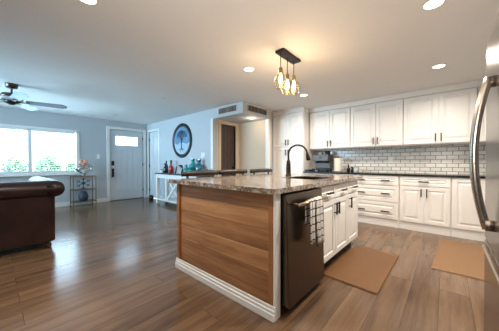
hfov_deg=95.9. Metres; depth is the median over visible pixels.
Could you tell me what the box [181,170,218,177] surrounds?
counter stool
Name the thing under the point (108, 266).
floor
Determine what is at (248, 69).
recessed light
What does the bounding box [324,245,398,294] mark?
floor mat
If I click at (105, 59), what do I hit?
ceiling
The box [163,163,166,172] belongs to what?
liquor bottle
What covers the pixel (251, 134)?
wall
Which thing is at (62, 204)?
baseboard
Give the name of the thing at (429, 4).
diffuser
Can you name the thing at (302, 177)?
sink
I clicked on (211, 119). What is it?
trim
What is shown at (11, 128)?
window blind
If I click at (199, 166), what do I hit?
bottle
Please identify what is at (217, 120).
wall
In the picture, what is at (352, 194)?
base cabinet
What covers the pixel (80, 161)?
bunch
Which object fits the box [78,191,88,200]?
vase
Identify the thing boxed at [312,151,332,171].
coffee machine
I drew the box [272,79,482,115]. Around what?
trim
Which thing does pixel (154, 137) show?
door
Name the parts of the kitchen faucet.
spout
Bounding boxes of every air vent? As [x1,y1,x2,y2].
[218,104,236,114]
[247,104,266,115]
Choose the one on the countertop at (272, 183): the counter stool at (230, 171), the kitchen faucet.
the kitchen faucet
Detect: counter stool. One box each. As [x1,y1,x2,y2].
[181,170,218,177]
[218,169,246,175]
[250,168,271,173]
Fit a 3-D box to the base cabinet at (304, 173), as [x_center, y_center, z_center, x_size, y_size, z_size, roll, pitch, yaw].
[1.718,0.600,4.779,0.978,0.875,0.630,1,1,41]
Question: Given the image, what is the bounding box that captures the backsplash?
[315,143,485,174]
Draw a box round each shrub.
[0,156,27,171]
[33,154,63,170]
[65,156,75,170]
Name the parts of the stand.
leg, shelf frame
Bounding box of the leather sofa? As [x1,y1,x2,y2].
[0,176,64,250]
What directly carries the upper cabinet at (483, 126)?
attached to the wall
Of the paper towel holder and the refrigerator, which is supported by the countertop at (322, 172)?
the paper towel holder
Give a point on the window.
(30, 172)
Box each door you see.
[106,126,145,201]
[147,128,159,197]
[218,120,237,175]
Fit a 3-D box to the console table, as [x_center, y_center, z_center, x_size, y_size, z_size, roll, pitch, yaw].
[-1.695,0.617,5.576,2.060,0.825,0.340,1,1,41]
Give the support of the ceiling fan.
hanging from the ceiling
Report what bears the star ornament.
on the stand
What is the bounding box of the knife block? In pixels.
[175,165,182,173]
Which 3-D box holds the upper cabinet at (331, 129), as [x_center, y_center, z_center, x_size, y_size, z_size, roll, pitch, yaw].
[1.783,-0.760,4.900,0.864,0.837,0.356,1,1,41]
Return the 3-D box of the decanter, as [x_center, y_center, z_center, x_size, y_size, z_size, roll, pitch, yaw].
[-2.066,0.030,5.920,0.110,0.340,0.110,1,1,41]
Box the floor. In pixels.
[0,197,484,330]
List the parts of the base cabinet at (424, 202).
door, drawer, door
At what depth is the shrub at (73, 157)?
7.59 m
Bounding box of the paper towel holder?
[334,157,342,171]
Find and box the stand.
[70,175,96,207]
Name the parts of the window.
sash, sill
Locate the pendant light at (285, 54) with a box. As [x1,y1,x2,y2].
[274,48,300,94]
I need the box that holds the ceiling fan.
[0,82,66,110]
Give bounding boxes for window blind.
[0,126,27,172]
[32,129,74,171]
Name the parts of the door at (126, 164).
light frame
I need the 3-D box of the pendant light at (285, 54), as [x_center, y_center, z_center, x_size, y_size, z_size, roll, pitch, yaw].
[0.430,-1.027,2.542,0.142,0.444,0.422,1,1,41]
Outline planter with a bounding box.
[74,164,92,175]
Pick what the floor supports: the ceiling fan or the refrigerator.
the refrigerator
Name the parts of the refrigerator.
handle, handle, freezer drawer, door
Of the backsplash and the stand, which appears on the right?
the backsplash
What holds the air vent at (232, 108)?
attached to the soffit
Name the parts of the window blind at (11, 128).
head rail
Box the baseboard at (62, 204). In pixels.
[55,194,147,207]
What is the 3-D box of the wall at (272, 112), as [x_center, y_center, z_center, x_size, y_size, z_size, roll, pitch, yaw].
[0.680,-0.127,5.651,0.120,2.310,0.930,1,1,41]
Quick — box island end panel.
[175,184,280,322]
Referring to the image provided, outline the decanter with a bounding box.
[169,160,172,172]
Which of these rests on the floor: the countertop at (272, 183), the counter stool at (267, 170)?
the counter stool at (267, 170)
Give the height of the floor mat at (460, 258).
0.013 m
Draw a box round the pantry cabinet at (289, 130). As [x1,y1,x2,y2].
[273,111,314,173]
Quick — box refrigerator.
[469,12,498,330]
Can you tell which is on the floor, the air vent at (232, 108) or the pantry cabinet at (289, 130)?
the pantry cabinet at (289, 130)
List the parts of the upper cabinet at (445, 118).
door, light rail, door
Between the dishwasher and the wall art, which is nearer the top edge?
the wall art
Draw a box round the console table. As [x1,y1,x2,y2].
[155,173,211,203]
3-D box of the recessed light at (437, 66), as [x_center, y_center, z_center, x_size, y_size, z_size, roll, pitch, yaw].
[2.384,-1.249,2.831,0.150,0.006,0.150,1,1,41]
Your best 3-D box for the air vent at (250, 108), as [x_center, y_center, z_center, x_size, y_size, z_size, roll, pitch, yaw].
[0.175,-1.173,4.787,0.012,0.150,0.660,1,1,41]
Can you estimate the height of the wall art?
0.900 m
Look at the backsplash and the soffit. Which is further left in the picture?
the soffit
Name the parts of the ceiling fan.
blade, blade, blade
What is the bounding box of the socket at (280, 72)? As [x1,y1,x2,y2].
[278,67,282,74]
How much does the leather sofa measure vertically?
0.881 m
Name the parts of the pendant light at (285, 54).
ceiling plate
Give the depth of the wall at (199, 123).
5.62 m
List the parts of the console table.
leg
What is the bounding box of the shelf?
[158,197,176,203]
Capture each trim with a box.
[211,119,212,176]
[265,119,269,173]
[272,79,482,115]
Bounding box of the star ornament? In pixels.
[76,178,89,188]
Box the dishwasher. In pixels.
[280,187,327,308]
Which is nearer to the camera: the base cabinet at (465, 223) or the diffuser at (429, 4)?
the diffuser at (429, 4)
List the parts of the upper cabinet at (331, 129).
door, light rail, door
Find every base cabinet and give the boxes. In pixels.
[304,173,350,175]
[315,182,347,264]
[340,180,357,250]
[351,174,398,227]
[399,176,450,235]
[451,178,485,241]
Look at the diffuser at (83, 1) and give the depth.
1.70 m
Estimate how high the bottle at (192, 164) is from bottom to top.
0.370 m
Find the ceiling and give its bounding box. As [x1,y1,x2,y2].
[0,0,498,124]
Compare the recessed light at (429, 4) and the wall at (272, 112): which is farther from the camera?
the wall at (272, 112)
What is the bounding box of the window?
[0,124,80,176]
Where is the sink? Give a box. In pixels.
[290,176,329,179]
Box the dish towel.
[305,196,323,246]
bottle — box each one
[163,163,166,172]
[188,159,195,170]
[195,159,203,169]
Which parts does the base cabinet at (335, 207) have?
drawer, door, handle, door, drawer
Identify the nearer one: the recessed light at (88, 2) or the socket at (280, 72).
the recessed light at (88, 2)
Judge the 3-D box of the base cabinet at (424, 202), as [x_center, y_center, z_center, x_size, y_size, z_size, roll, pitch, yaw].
[2.912,0.611,3.737,0.643,0.875,0.630,1,1,41]
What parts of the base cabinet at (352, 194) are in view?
drawer, door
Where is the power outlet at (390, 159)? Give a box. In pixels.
[388,157,392,162]
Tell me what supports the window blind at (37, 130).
attached to the window
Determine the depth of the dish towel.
1.74 m
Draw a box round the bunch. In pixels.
[79,160,87,169]
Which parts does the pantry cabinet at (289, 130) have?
door, door, door, door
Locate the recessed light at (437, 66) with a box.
[431,63,446,68]
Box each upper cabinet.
[310,107,350,149]
[350,99,403,148]
[403,87,476,146]
[477,87,485,143]
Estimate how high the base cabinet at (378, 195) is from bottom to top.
0.875 m
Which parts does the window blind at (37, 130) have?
head rail, rail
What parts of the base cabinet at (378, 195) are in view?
drawer, drawer, drawer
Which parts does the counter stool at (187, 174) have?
rail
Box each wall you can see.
[0,106,146,202]
[147,109,216,198]
[217,120,238,176]
[239,109,271,174]
[271,112,272,172]
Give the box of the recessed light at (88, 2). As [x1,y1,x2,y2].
[79,0,98,5]
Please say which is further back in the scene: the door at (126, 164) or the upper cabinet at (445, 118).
the door at (126, 164)
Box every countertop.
[168,173,362,194]
[303,171,484,178]
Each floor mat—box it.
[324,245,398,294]
[431,239,484,279]
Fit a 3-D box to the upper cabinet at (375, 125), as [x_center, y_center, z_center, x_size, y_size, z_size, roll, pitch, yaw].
[2.442,-0.754,4.325,0.879,0.837,0.356,1,1,41]
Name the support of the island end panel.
on the floor
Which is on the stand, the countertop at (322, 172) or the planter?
the planter
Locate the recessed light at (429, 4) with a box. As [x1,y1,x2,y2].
[421,0,445,9]
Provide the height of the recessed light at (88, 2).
0.006 m
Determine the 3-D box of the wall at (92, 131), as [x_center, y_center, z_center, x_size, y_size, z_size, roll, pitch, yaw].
[-5.380,-0.119,4.876,0.120,2.310,6.510,1,1,41]
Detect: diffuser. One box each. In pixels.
[81,0,95,3]
[424,0,442,8]
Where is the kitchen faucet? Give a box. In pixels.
[286,144,310,175]
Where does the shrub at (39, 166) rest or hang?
on the lawn
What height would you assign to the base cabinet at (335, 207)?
0.876 m
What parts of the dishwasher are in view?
handle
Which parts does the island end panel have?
skirting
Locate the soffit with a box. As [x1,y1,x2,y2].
[213,101,267,123]
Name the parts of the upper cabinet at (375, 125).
door, light rail, door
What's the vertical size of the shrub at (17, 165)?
1.418 m
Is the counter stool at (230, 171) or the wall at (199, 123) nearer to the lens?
the counter stool at (230, 171)
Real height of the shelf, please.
0.039 m
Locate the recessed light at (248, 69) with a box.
[243,67,254,71]
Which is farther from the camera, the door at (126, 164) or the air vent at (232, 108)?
the door at (126, 164)
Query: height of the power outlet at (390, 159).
0.118 m
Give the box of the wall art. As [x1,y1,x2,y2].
[172,123,191,157]

